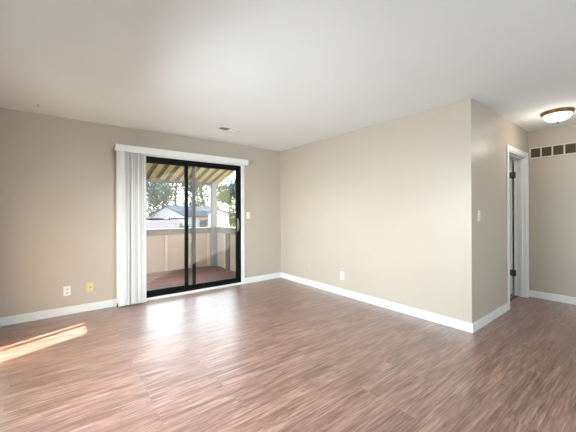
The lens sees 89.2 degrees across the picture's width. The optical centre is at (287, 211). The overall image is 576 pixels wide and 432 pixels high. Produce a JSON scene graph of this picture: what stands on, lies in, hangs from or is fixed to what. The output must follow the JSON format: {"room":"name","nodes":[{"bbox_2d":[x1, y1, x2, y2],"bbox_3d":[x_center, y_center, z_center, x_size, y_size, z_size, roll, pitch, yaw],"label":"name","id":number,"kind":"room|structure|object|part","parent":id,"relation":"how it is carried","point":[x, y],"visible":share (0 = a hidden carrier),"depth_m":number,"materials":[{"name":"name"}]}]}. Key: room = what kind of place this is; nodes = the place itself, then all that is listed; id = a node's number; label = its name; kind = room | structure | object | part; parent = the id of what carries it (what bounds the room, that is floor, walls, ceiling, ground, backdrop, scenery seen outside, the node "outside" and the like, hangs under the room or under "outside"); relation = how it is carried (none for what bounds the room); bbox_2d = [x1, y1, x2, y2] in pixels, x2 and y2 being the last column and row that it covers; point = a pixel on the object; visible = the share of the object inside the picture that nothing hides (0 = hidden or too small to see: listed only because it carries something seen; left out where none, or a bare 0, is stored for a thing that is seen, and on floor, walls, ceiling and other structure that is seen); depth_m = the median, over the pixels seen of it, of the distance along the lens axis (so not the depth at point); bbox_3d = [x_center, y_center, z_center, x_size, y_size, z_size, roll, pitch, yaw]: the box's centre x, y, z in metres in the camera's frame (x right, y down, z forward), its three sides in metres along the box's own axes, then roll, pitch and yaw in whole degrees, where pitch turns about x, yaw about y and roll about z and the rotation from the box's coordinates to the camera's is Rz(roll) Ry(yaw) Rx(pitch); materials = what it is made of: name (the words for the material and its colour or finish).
{"room":"empty living room","nodes":[
{"label":"empty living room","id":0,"kind":"room"},
{"bbox_2d":[0,108,280,316],"bbox_3d":[-0.096,0.111,5.763,8.200,2.560,0.100,0,0,-38],"label":"wall","id":1,"kind":"structure","parent":0,"point":[58,174],"depth_m":3.66,"materials":[{"name":"beige paint"}]},
{"bbox_2d":[63,286,70,295],"bbox_3d":[-2.738,0.984,3.622,0.072,0.116,0.010,0,0,-38],"label":"wall outlet","id":2,"kind":"object","parent":1,"relation":"attached to","point":[67,289],"visible":1,"depth_m":3.62,"materials":[{"name":"white plastic"}]},
{"bbox_2d":[86,282,92,291],"bbox_3d":[-2.552,0.973,3.764,0.074,0.120,0.016,0,0,-38],"label":"cable plate","id":3,"kind":"object","parent":1,"relation":"attached to","point":[89,286],"visible":1,"depth_m":3.76,"materials":[{"name":"beige plastic"}]},
{"bbox_2d":[0,272,280,325],"bbox_3d":[-1.671,1.225,4.453,3.900,0.098,0.014,0,0,-38],"label":"baseboard","id":4,"kind":"structure","parent":1,"relation":"attached to","point":[8,320],"depth_m":3.62,"materials":[{"name":"white paint"}]},
{"bbox_2d":[114,144,247,307],"bbox_3d":[-1.509,0.185,4.499,2.005,2.153,0.150,0,0,-38],"label":"vertical blind","id":5,"kind":"object","parent":1,"relation":"attached to","point":[130,160],"visible":1,"depth_m":3.96,"materials":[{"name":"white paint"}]},
{"bbox_2d":[146,163,234,185],"bbox_3d":[-3.114,-1.108,5.180,5.209,0.828,2.690,0,0,-38],"label":"awning","id":6,"kind":"object","parent":1,"relation":"attached to","point":[160,173],"visible":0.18,"depth_m":6.86,"materials":[{"name":"beige metal"}]},
{"bbox_3d":[-1.059,-1.125,6.755,0.030,0.803,2.640,0,0,-38],"label":"trim","id":7,"kind":"part","parent":6,"relation":"part of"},
{"bbox_2d":[146,266,235,290],"bbox_3d":[-3.087,1.451,5.144,5.120,0.140,2.620,0,0,-38],"label":"deck","id":8,"kind":"object","parent":1,"relation":"attached to","point":[163,279],"visible":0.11,"depth_m":6.21,"materials":[{"name":"brown wood"}]},
{"bbox_2d":[146,227,210,272],"bbox_3d":[-3.890,0.895,6.067,4.995,0.982,0.200,0,0,-38],"label":"parapet","id":9,"kind":"object","parent":8,"relation":"on","point":[164,247],"visible":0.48,"depth_m":6.92,"materials":[{"name":"grey wood"}]},
{"bbox_3d":[-3.905,0.493,5.972,4.855,0.095,0.035,0,0,-38],"label":"rail","id":10,"kind":"part","parent":9,"relation":"part of","materials":[{"name":"grey wood"}]},
{"bbox_2d":[209,182,217,265],"bbox_3d":[-1.897,0.321,7.470,0.160,2.120,0.160,0,0,-38],"label":"post","id":11,"kind":"object","parent":8,"relation":"on","point":[213,186],"visible":1,"depth_m":7.42,"materials":[{"name":"grey wood"}]},
{"bbox_2d":[216,226,235,271],"bbox_3d":[-1.131,0.874,6.683,0.200,1.005,2.630,0,0,-38],"label":"parapet","id":12,"kind":"object","parent":8,"relation":"on","point":[225,235],"visible":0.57,"depth_m":6.98,"materials":[{"name":"grey wood"}]},
{"bbox_3d":[-1.093,0.469,6.524,0.035,0.105,2.330,0,0,-38],"label":"rail","id":13,"kind":"part","parent":12,"relation":"part of","materials":[{"name":"grey wood"}]},
{"bbox_2d":[146,156,240,300],"bbox_3d":[-1.504,0.238,4.654,1.654,2.073,0.172,0,0,-38],"label":"door","id":14,"kind":"structure","parent":1,"relation":"in","point":[187,288],"depth_m":4.67,"materials":[{"name":"black metal"}]},
{"bbox_2d":[146,218,183,219],"bbox_3d":[-1.871,0.110,4.355,0.648,0.035,0.035,0,0,-38],"label":"bar","id":15,"kind":"object","parent":14,"relation":"attached to","point":[146,218],"visible":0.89,"depth_m":4.34,"materials":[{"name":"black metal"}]},
{"bbox_3d":[-1.818,0.225,4.444,0.836,1.974,0.032,0,0,-38],"label":"fixed panel","id":16,"kind":"part","parent":14,"relation":"part of","materials":[{"name":"clear glass"}]},
{"bbox_3d":[-1.240,0.224,4.840,0.944,1.974,0.032,0,0,-38],"label":"sliding panel","id":17,"kind":"part","parent":14,"relation":"part of","materials":[{"name":"clear glass"}]},
{"bbox_2d":[146,154,244,283],"bbox_3d":[-1.472,0.205,4.613,1.782,2.138,0.016,0,0,-38],"label":"trim","id":18,"kind":"structure","parent":1,"relation":"attached to","point":[151,155],"depth_m":5.12,"materials":[{"name":"white paint"}]},
{"bbox_2d":[0,277,575,431],"bbox_3d":[2.441,1.315,2.523,8.200,0.120,8.120,0,0,-38],"label":"floor","id":19,"kind":"structure","parent":0,"point":[280,354],"depth_m":2.37,"materials":[{"name":"brown laminate"}]},
{"bbox_2d":[0,0,575,150],"bbox_3d":[2.400,-1.245,2.568,8.200,0.120,8.220,0,0,-38],"label":"ceiling","id":20,"kind":"structure","parent":0,"point":[286,74],"depth_m":2.28,"materials":[{"name":"white paint"}]},
{"bbox_2d":[216,126,241,132],"bbox_3d":[-0.835,-1.163,4.157,0.330,0.012,0.170,0,0,-38],"label":"ceiling vent","id":21,"kind":"object","parent":20,"relation":"in","point":[223,128],"visible":1,"depth_m":4.14,"materials":[{"name":"white metal"}]},
{"bbox_2d":[540,107,574,122],"bbox_3d":[3.195,-1.120,3.468,0.306,0.133,0.306,0,0,-38],"label":"ceiling light","id":22,"kind":"object","parent":20,"relation":"attached to","point":[559,114],"visible":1,"depth_m":3.39,"materials":[{"name":"white glass"}]},
{"bbox_3d":[3.195,-1.109,3.468,0.256,0.074,0.256,0,0,-38],"label":"lamp shade","id":23,"kind":"part","parent":22,"relation":"part of","materials":[{"name":"white glass"}]},
{"bbox_2d":[280,98,475,322],"bbox_3d":[0.925,0.044,4.385,0.110,2.440,3.330,0,0,-38],"label":"wall","id":24,"kind":"structure","parent":0,"point":[390,206],"depth_m":3.77,"materials":[{"name":"beige paint"}]},
{"bbox_2d":[340,272,343,279],"bbox_3d":[0.819,0.972,4.426,0.010,0.116,0.072,0,0,-38],"label":"wall outlet","id":25,"kind":"object","parent":24,"relation":"attached to","point":[341,273],"visible":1,"depth_m":4.42,"materials":[{"name":"white plastic"}]},
{"bbox_2d":[281,272,472,332],"bbox_3d":[0.889,1.215,4.333,0.014,0.098,3.330,0,0,-38],"label":"baseboard","id":26,"kind":"structure","parent":24,"relation":"attached to","point":[451,322],"depth_m":3.76,"materials":[{"name":"white paint"}]},
{"bbox_2d":[475,101,527,320],"bbox_3d":[3.562,0.034,4.422,4.090,2.440,0.140,0,0,-38],"label":"wall","id":27,"kind":"structure","parent":0,"point":[493,132],"depth_m":3.40,"materials":[{"name":"beige paint"}]},
{"bbox_2d":[477,210,479,220],"bbox_3d":[2.062,0.044,3.150,0.072,0.116,0.016,0,0,-38],"label":"light switch","id":28,"kind":"object","parent":27,"relation":"attached to","point":[478,211],"visible":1,"depth_m":3.14,"materials":[{"name":"white plastic"}]},
{"bbox_2d":[473,303,507,332],"bbox_3d":[2.357,1.208,3.376,1.118,0.098,0.014,0,0,-38],"label":"baseboard","id":29,"kind":"structure","parent":27,"relation":"attached to","point":[491,316],"depth_m":3.31,"materials":[{"name":"white paint"}]},
{"bbox_2d":[509,160,515,293],"bbox_3d":[3.654,0.233,4.657,0.792,2.020,0.105,0,0,-42],"label":"door","id":30,"kind":"structure","parent":27,"relation":"in","point":[512,174],"depth_m":4.41,"materials":[{"name":"white paint"}]},
{"bbox_2d":[506,144,528,309],"bbox_3d":[3.122,0.199,4.068,0.944,2.112,0.158,0,0,-38],"label":"trim","id":31,"kind":"structure","parent":27,"relation":"attached to","point":[521,163],"depth_m":4.29,"materials":[{"name":"white paint"}]},
{"bbox_2d":[528,123,575,296],"bbox_3d":[5.045,0.025,2.529,0.120,2.440,4.670,0,0,-38],"label":"wall","id":32,"kind":"structure","parent":0,"point":[552,180],"depth_m":4.12,"materials":[{"name":"beige paint"}]},
{"bbox_2d":[529,142,575,158],"bbox_3d":[3.796,-0.857,4.016,0.012,0.160,0.759,0,0,-38],"label":"air vent","id":33,"kind":"object","parent":32,"relation":"in","point":[565,148],"visible":1,"depth_m":4.11,"materials":[{"name":"white metal"}]},
{"bbox_2d":[529,290,575,304],"bbox_3d":[4.997,1.196,2.485,0.014,0.098,4.670,0,0,-38],"label":"baseboard","id":34,"kind":"structure","parent":32,"relation":"attached to","point":[536,294],"depth_m":4.10,"materials":[{"name":"white paint"}]},
{"label":"outside","id":35,"kind":"structure","parent":0,"visible":0},
{"bbox_3d":[-25.051,4.712,102.449,240.000,0.300,176.800,0,0,-38],"label":"ground","id":36,"kind":"structure","parent":35,"visible":0},
{"bbox_2d":[146,182,171,217],"bbox_3d":[-22.976,-2.528,44.295,11.160,13.937,12.107,0,0,18],"label":"tree","id":37,"kind":"object","parent":36,"relation":"on","point":[155,185],"visible":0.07,"depth_m":44.54,"materials":[{"name":"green plant"}]},
{"bbox_2d":[146,182,182,213],"bbox_3d":[-25.628,-3.638,50.553,15.737,16.195,14.525,0,0,-15],"label":"tree","id":38,"kind":"object","parent":36,"relation":"on","point":[155,196],"visible":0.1,"depth_m":48.64,"materials":[{"name":"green plant"}]},
{"bbox_2d":[146,219,182,228],"bbox_3d":[-18.842,2.530,26.573,16.900,3.710,8.800,0,0,-38],"label":"outbuilding","id":39,"kind":"structure","parent":36,"relation":"on","point":[150,224],"depth_m":28.91,"materials":[{"name":"white"}]},
{"bbox_2d":[146,182,209,206],"bbox_3d":[-21.499,-4.004,54.810,14.506,16.938,16.850,0,0,-38],"label":"tree","id":40,"kind":"object","parent":36,"relation":"on","point":[176,186],"visible":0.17,"depth_m":53.50,"materials":[{"name":"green plant"}]},
{"bbox_2d":[174,223,191,227],"bbox_3d":[-9.223,2.676,26.332,2.638,3.375,2.942,0,0,-38],"label":"shrub","id":41,"kind":"object","parent":36,"relation":"on","point":[179,226],"visible":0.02,"depth_m":25.65,"materials":[{"name":"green plant"}]},
{"bbox_2d":[146,205,229,227],"bbox_3d":[-16.192,1.732,50.048,8.000,5.380,12.200,0,0,24],"label":"house","id":42,"kind":"structure","parent":36,"relation":"on","point":[167,211],"depth_m":45.53,"materials":[{"name":"white"}]},
{"bbox_3d":[-13.477,2.075,46.859,0.450,1.540,2.020,0,0,24],"label":"balcony railing","id":43,"kind":"part","parent":42,"relation":"part of","materials":[{"name":"metal"}]},
{"bbox_2d":[179,183,229,205],"bbox_3d":[-16.279,-3.936,56.990,12.762,16.905,12.907,0,0,22],"label":"tree","id":44,"kind":"object","parent":36,"relation":"on","point":[206,188],"visible":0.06,"depth_m":53.41,"materials":[{"name":"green plant"}]},
{"bbox_2d":[207,209,229,226],"bbox_3d":[-10.701,1.991,45.063,3.340,4.800,3.840,0,0,-14],"label":"house","id":45,"kind":"structure","parent":36,"relation":"on","point":[222,216],"depth_m":43.51,"materials":[{"name":"white"}]},
{"bbox_2d":[209,180,234,226],"bbox_3d":[-9.952,-0.665,51.371,7.190,10.167,9.480,0,0,-38],"label":"tree","id":46,"kind":"object","parent":36,"relation":"on","point":[220,196],"visible":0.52,"depth_m":50.57,"materials":[{"name":"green plant"}]},
{"bbox_2d":[217,175,234,226],"bbox_3d":[-7.686,-1.369,51.628,9.529,11.525,10.600,0,0,-38],"label":"tree","id":47,"kind":"object","parent":36,"relation":"on","point":[232,181],"visible":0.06,"depth_m":50.72,"materials":[{"name":"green plant"}]}
]}

